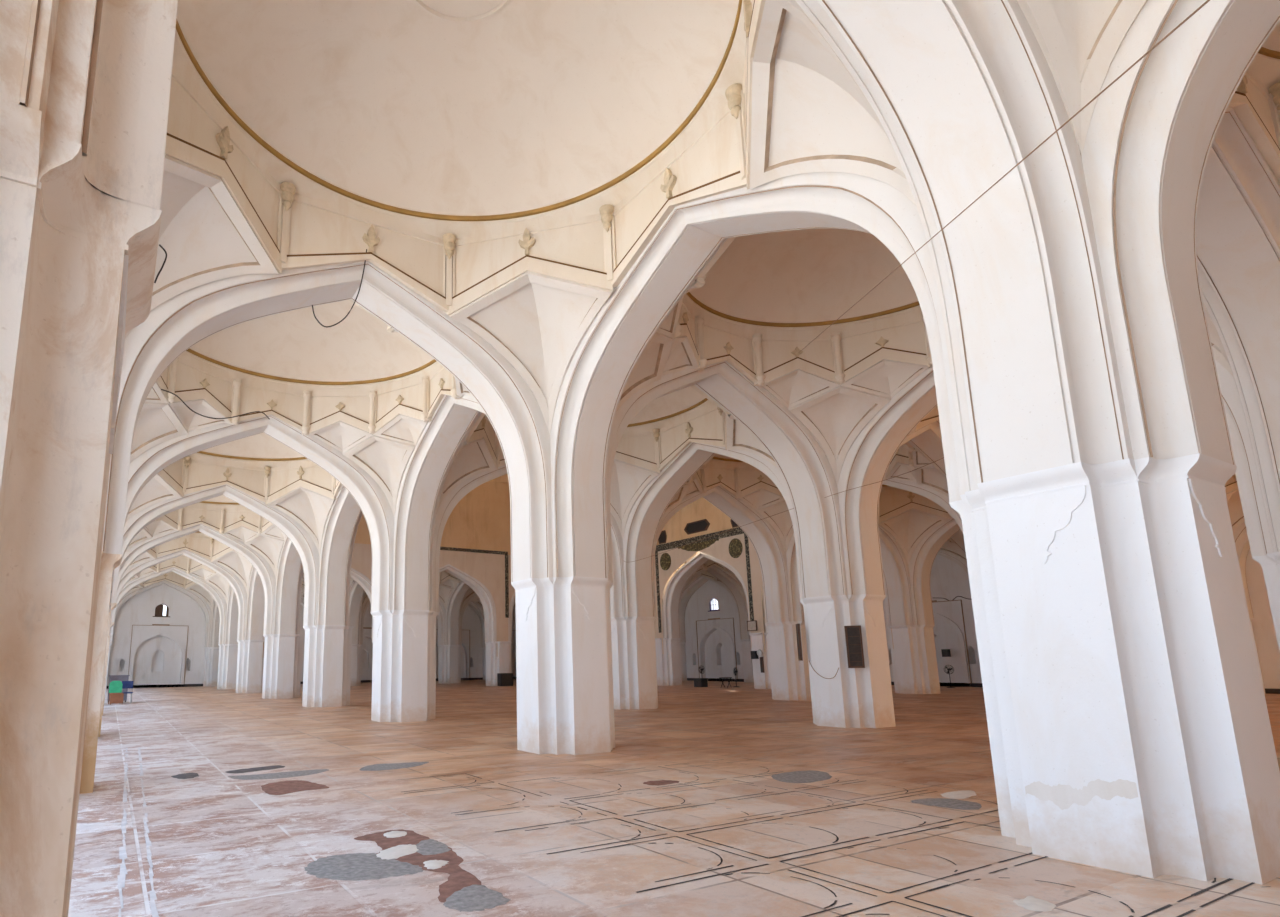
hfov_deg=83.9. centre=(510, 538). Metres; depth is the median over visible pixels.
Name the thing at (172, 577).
dome
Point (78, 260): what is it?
stone pier
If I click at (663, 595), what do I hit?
pointed arch
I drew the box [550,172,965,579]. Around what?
pointed arch
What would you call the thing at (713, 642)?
wall
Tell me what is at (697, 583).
pointed arch
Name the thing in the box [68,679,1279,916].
floor
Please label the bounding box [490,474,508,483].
dome
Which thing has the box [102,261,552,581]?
pointed arch
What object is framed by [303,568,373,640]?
pointed arch
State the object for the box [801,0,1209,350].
cable
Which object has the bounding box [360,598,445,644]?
pointed arch
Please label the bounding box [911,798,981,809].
cement patch
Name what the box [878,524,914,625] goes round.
pointed arch
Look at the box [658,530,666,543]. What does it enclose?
window
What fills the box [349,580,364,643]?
pointed arch
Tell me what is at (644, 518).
pointed arch
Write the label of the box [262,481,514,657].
wall
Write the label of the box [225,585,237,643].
pointed arch
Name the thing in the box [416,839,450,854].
cement patch
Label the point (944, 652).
grille
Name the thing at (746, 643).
stone pier
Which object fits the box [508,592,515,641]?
pointed arch
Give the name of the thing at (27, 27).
pointed arch
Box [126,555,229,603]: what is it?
dome
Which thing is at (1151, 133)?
pointed arch
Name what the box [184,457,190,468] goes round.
pendant
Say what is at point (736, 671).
pedestal fan
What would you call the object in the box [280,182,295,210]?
pendant
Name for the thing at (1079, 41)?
dome
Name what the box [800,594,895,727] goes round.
stone pier
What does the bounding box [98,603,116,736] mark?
stone pier
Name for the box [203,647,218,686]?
stone pier
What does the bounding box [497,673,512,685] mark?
loudspeaker
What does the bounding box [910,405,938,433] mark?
dome
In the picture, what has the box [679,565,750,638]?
pointed arch
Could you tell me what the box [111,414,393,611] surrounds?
pointed arch
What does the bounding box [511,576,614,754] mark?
stone pier
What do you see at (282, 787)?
cement patch
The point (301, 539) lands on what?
pointed arch
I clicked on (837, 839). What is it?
trim
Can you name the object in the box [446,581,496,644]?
pointed arch
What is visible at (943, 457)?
cable
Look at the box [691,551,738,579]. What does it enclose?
dome
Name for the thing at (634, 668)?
stone pier
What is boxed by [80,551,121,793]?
stone pier
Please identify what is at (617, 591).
pointed arch
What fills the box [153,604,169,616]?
window
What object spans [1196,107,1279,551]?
pointed arch
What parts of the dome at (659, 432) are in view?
pendentive panel, frieze panel, frieze panel, post, frieze panel, pendentive panel, frieze panel, post, rim moulding, frieze panel, frieze panel, post, frieze panel, pendentive panel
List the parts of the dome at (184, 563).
pendentive panel, lozenge panel, frieze panel, frieze panel, frieze panel, lozenge panel, pendentive panel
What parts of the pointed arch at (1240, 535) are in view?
moulding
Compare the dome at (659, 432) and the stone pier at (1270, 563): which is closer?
the stone pier at (1270, 563)
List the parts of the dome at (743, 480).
pendentive panel, lozenge panel, frieze panel, frieze panel, rim moulding, post, frieze panel, lozenge panel, pendentive panel, frieze panel, lozenge panel, lozenge panel, pendentive panel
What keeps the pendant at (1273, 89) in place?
attached to the dome at (1256, 100)
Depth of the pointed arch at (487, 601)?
49.02 m
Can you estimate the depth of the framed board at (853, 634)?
16.03 m
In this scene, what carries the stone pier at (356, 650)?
on the floor
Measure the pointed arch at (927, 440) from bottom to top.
5.242 m
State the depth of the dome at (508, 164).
10.27 m
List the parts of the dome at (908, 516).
frieze panel, pendentive panel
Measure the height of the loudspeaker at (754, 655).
0.440 m
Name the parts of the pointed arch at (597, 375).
moulding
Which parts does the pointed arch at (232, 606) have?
moulding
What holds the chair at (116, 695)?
on the floor
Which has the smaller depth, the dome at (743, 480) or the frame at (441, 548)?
the dome at (743, 480)
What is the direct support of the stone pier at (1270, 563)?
on the floor
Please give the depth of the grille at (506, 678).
47.76 m
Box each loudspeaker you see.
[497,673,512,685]
[694,678,707,686]
[751,651,758,658]
[941,649,950,656]
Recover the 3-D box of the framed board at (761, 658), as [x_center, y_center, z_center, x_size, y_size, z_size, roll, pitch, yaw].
[13.856,6.950,38.449,0.060,0.850,0.200,5,-12,-29]
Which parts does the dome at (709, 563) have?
frieze panel, lozenge panel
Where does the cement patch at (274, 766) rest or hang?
on the floor
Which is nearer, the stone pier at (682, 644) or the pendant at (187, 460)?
the pendant at (187, 460)
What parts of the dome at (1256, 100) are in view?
rim moulding, post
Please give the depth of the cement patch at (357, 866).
5.40 m
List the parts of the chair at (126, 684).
backrest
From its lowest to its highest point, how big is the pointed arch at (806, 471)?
5.242 m
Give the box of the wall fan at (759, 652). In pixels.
[757,649,762,655]
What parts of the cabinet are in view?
door, door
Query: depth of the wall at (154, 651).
54.76 m
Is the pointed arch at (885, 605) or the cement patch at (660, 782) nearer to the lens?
the cement patch at (660, 782)
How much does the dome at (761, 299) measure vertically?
4.832 m
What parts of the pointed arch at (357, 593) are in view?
moulding, moulding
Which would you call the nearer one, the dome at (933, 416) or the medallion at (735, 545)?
the dome at (933, 416)
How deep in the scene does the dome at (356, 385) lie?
18.38 m
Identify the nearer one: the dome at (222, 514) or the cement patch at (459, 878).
the cement patch at (459, 878)
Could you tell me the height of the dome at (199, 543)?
4.832 m
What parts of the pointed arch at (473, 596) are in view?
moulding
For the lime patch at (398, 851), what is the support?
on the cement patch at (459, 878)
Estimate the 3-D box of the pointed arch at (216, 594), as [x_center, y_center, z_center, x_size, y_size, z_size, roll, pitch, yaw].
[-22.868,4.459,47.041,7.334,5.242,1.196,5,-12,-29]
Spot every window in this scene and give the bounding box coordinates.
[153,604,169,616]
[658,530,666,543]
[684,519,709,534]
[708,598,719,611]
[731,519,738,527]
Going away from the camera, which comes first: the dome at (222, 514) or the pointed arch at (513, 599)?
the dome at (222, 514)
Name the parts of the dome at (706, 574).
pendentive panel, frieze panel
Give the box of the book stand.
[719,677,731,687]
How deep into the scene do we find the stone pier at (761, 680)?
38.62 m
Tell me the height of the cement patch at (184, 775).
0.002 m
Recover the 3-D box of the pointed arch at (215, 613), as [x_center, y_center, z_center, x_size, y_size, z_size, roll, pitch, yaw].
[-21.301,5.427,52.573,1.196,5.242,7.334,5,-12,-29]
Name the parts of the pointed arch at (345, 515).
moulding, moulding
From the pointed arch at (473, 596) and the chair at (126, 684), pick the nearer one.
the chair at (126, 684)
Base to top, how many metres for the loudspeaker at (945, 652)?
0.420 m
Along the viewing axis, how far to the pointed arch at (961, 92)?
5.81 m
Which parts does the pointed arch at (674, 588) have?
moulding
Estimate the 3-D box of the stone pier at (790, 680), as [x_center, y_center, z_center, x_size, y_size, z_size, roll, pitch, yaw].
[11.328,4.903,28.063,1.826,3.042,1.826,5,-12,-29]
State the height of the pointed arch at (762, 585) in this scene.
5.242 m
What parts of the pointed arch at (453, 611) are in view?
moulding, moulding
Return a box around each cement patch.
[171,773,198,778]
[226,765,284,772]
[228,769,327,779]
[261,780,328,794]
[304,853,422,880]
[354,829,480,902]
[360,762,428,770]
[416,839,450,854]
[443,884,510,911]
[643,780,679,785]
[771,770,831,782]
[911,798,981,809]
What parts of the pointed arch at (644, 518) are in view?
moulding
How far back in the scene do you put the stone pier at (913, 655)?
31.46 m
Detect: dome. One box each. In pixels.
[125,0,916,433]
[126,433,341,555]
[126,495,285,577]
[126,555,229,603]
[126,572,213,610]
[127,531,252,594]
[130,299,471,515]
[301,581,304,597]
[362,568,466,608]
[438,385,778,537]
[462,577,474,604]
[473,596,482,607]
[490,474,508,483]
[616,228,1233,486]
[663,442,948,553]
[663,554,724,594]
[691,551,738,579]
[878,484,951,565]
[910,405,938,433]
[939,539,966,562]
[1017,0,1147,157]
[1225,475,1244,530]
[1228,21,1279,183]
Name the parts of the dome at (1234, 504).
frieze panel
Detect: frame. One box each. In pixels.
[440,547,508,617]
[655,527,753,632]
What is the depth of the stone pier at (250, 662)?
40.57 m
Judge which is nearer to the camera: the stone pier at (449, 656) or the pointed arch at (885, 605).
the pointed arch at (885, 605)
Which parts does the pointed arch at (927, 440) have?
moulding, moulding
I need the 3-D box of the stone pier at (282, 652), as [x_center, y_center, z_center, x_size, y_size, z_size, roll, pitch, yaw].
[-11.134,6.244,34.189,1.826,3.042,1.826,5,-12,-29]
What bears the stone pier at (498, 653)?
on the floor
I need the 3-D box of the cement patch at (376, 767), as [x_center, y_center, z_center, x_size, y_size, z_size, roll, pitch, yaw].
[-1.776,3.522,10.834,1.230,0.002,0.704,5,-12,-29]
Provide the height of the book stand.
0.592 m
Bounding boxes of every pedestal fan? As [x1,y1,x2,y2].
[733,668,738,686]
[944,665,954,687]
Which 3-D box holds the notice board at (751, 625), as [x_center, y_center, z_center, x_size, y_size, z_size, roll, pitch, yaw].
[13.583,4.910,39.265,0.053,0.570,0.660,5,-12,-29]
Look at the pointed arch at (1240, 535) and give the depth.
28.66 m
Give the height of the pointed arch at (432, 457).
5.242 m
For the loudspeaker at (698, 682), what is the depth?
41.86 m
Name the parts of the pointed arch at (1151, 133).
moulding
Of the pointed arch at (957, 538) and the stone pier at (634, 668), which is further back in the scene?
the pointed arch at (957, 538)
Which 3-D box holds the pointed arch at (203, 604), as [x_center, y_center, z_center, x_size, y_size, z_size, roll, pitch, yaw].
[-26.917,5.762,54.105,7.334,5.242,1.196,5,-12,-29]
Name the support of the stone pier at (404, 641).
on the floor
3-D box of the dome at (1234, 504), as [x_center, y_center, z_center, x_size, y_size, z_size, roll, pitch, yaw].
[28.103,-2.553,24.618,7.271,4.832,7.271,5,-12,-29]
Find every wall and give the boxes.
[106,584,515,688]
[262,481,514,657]
[654,497,893,653]
[685,549,1279,693]
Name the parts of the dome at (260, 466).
pendentive panel, frieze panel, post, frieze panel, rim moulding, post, frieze panel, pendentive panel, post, frieze panel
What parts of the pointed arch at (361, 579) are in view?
moulding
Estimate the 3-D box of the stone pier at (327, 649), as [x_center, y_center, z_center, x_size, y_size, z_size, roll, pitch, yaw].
[-7.085,4.941,27.126,1.826,3.042,1.826,5,-12,-29]
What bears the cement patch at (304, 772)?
on the floor
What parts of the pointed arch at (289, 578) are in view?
moulding, moulding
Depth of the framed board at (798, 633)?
17.24 m
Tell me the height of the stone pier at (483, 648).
3.042 m
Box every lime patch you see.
[376,844,417,859]
[384,831,406,837]
[423,860,448,868]
[940,790,976,798]
[1013,896,1056,911]
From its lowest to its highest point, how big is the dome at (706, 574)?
4.832 m
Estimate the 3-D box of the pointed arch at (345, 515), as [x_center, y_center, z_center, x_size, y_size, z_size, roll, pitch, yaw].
[-5.106,0.214,24.320,1.196,5.242,7.334,5,-12,-29]
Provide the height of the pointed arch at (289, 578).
5.242 m
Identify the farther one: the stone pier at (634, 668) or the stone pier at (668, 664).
the stone pier at (668, 664)
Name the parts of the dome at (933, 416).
frieze panel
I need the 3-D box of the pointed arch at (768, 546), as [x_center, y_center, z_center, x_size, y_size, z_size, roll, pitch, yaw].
[7.692,0.511,26.789,7.334,5.242,1.196,5,-12,-29]
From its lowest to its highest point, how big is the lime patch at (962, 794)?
0.003 m
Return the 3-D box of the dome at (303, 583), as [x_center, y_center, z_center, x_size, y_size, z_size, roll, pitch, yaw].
[-17.737,3.368,54.996,7.333,4.832,7.333,5,-12,-29]
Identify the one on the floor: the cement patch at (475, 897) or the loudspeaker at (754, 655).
the cement patch at (475, 897)
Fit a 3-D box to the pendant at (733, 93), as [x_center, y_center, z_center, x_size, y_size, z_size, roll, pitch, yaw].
[2.956,-5.678,9.165,0.240,0.430,0.234,1,-10,-7]
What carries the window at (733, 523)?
in the wall at (700, 509)
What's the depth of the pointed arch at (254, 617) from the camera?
40.91 m
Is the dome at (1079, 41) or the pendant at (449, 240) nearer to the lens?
the dome at (1079, 41)
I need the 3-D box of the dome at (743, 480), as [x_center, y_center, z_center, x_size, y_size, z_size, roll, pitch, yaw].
[9.690,-2.516,23.680,7.333,4.832,7.333,5,-12,-29]
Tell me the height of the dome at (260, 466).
4.832 m
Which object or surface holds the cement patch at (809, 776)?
on the floor
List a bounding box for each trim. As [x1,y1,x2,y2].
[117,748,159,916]
[401,759,1279,916]
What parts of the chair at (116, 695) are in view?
backrest, seat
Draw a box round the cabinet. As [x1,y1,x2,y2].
[107,675,129,701]
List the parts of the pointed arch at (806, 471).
moulding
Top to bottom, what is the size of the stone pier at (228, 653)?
3.042 m
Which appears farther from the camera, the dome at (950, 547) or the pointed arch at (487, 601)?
the pointed arch at (487, 601)
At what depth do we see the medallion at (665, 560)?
45.94 m
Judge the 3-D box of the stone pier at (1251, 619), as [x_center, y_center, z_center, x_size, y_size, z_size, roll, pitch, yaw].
[29.741,4.866,29.000,1.826,3.042,1.826,5,-12,-29]
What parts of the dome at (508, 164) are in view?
pendentive panel, frieze panel, post, frieze panel, post, rim moulding, frieze panel, pendentive panel, post, frieze panel, post, frieze panel, pendentive panel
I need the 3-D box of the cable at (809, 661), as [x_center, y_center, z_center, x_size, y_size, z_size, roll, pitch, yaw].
[7.427,3.109,16.550,0.048,0.425,0.813,5,-12,-29]
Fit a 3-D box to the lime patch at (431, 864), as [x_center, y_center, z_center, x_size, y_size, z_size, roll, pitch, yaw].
[-0.580,2.557,5.493,0.231,0.003,0.251,5,-12,-29]
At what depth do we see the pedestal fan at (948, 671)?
37.15 m
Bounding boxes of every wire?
[154,244,166,282]
[161,389,269,418]
[312,249,366,327]
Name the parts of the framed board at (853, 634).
board panel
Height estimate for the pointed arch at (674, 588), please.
5.242 m
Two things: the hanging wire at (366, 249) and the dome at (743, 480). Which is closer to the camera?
the hanging wire at (366, 249)
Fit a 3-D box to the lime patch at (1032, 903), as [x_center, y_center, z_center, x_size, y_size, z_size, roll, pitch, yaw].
[3.350,2.328,4.454,0.312,0.003,0.228,5,-12,-29]
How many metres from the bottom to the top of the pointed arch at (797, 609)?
5.242 m
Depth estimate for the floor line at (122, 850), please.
5.90 m
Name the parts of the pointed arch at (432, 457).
moulding, moulding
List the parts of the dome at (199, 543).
pendentive panel, frieze panel, post, frieze panel, post, frieze panel, pendentive panel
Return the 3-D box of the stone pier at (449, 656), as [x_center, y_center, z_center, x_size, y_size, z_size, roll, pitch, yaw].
[-4.868,10.117,56.316,1.826,3.042,1.826,5,-12,-29]
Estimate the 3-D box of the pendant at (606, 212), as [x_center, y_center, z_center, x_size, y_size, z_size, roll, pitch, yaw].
[1.597,-5.241,11.534,0.234,0.430,0.240,-8,-13,37]
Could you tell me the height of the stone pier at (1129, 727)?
3.042 m
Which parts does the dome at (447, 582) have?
pendentive panel, lozenge panel, frieze panel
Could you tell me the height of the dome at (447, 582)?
4.832 m
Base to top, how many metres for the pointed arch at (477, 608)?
5.242 m
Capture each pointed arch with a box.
[0,0,58,124]
[19,0,1133,491]
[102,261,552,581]
[110,567,226,643]
[110,580,211,646]
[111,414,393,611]
[111,484,319,625]
[111,523,275,634]
[111,549,247,639]
[210,600,219,646]
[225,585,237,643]
[245,566,264,639]
[274,536,302,633]
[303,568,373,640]
[317,485,394,625]
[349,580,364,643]
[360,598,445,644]
[393,394,547,610]
[433,465,625,616]
[439,564,495,641]
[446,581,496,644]
[460,593,515,644]
[468,600,485,647]
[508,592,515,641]
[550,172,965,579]
[607,361,847,598]
[623,442,801,616]
[653,485,791,622]
[662,595,663,637]
[663,552,765,637]
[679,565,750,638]
[680,575,739,641]
[762,585,764,632]
[764,597,888,632]
[786,478,962,620]
[838,359,1273,594]
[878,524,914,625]
[900,420,946,479]
[909,517,959,624]
[938,551,967,573]
[950,529,965,554]
[1082,0,1279,464]
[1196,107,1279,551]
[1233,521,1253,617]
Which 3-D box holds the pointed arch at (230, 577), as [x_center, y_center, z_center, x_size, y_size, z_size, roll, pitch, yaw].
[-18.819,3.155,39.978,7.334,5.242,1.196,5,-12,-29]
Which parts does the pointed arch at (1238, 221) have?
moulding, moulding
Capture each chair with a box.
[108,681,123,704]
[119,681,132,703]
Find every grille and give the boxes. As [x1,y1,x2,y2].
[502,674,511,684]
[942,650,947,655]
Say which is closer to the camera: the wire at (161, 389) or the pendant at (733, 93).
the pendant at (733, 93)
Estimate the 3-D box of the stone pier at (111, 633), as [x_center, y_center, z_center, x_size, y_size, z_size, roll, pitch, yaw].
[-18.316,5.611,30.189,1.826,3.042,1.826,5,-12,-29]
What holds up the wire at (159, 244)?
attached to the pointed arch at (961, 92)
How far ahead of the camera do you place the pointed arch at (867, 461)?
16.36 m
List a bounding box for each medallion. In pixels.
[660,553,670,569]
[729,538,741,557]
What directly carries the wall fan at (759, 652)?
attached to the stone pier at (761, 680)
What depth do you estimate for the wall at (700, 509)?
42.81 m
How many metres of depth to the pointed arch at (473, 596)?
57.15 m
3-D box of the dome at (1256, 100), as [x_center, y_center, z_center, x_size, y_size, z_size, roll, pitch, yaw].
[10.606,-5.755,5.554,7.271,4.832,7.271,5,-12,-29]
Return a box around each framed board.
[760,657,763,672]
[796,624,802,660]
[844,625,864,667]
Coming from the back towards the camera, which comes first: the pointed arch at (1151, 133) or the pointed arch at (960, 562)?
the pointed arch at (960, 562)
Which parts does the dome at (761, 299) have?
pendentive panel, lozenge panel, lozenge panel, frieze panel, post, post, frieze panel, frieze panel, post, frieze panel, lozenge panel, rim moulding, post, pendentive panel, frieze panel, lozenge panel, post, pendentive panel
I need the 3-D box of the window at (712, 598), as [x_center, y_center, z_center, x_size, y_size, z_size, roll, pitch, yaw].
[15.953,5.165,54.728,0.150,1.060,1.240,5,-12,-29]
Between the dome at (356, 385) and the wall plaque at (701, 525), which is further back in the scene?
the wall plaque at (701, 525)
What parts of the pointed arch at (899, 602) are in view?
moulding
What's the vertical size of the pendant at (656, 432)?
0.430 m
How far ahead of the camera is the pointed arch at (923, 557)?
31.66 m
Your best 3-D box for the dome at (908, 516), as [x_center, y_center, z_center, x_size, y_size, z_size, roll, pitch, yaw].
[16.872,-1.883,27.681,7.271,4.832,7.271,5,-12,-29]
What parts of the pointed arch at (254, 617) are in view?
moulding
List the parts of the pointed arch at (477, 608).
moulding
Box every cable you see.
[632,457,943,561]
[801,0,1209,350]
[809,661,838,678]
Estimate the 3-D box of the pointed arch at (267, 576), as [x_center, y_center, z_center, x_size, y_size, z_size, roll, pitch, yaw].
[-14.770,1.852,32.915,7.334,5.242,1.196,5,-12,-29]
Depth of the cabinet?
31.56 m
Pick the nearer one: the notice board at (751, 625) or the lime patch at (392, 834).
the lime patch at (392, 834)
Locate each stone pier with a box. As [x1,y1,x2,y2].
[0,98,161,916]
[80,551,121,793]
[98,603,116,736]
[102,622,113,714]
[104,633,112,702]
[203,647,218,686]
[217,644,237,688]
[236,640,264,692]
[262,634,303,698]
[302,625,353,706]
[350,644,362,685]
[371,609,438,721]
[438,645,461,683]
[482,647,485,679]
[485,641,511,685]
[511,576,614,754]
[611,616,657,709]
[655,638,681,685]
[680,642,686,680]
[740,639,753,682]
[749,633,770,688]
[765,621,810,700]
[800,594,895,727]
[887,625,939,693]
[949,453,1279,884]
[1250,618,1265,693]
[1252,552,1279,651]
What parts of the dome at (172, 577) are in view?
pendentive panel, frieze panel, frieze panel, pendentive panel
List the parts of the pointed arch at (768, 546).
moulding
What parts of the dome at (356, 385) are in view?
lozenge panel, pendentive panel, frieze panel, post, lozenge panel, frieze panel, post, frieze panel, post, rim moulding, frieze panel, lozenge panel, frieze panel, post, pendentive panel, post, frieze panel, lozenge panel, post, frieze panel, lozenge panel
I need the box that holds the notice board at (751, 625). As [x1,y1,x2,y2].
[747,620,756,630]
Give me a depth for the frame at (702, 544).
43.18 m
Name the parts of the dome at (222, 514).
pendentive panel, lozenge panel, frieze panel, frieze panel, rim moulding, frieze panel, lozenge panel, pendentive panel, frieze panel, lozenge panel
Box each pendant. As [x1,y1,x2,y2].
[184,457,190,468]
[264,466,270,477]
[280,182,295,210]
[443,233,455,258]
[599,204,613,231]
[653,429,659,441]
[725,83,741,118]
[1268,82,1279,109]
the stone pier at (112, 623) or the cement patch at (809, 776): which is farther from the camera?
the stone pier at (112, 623)

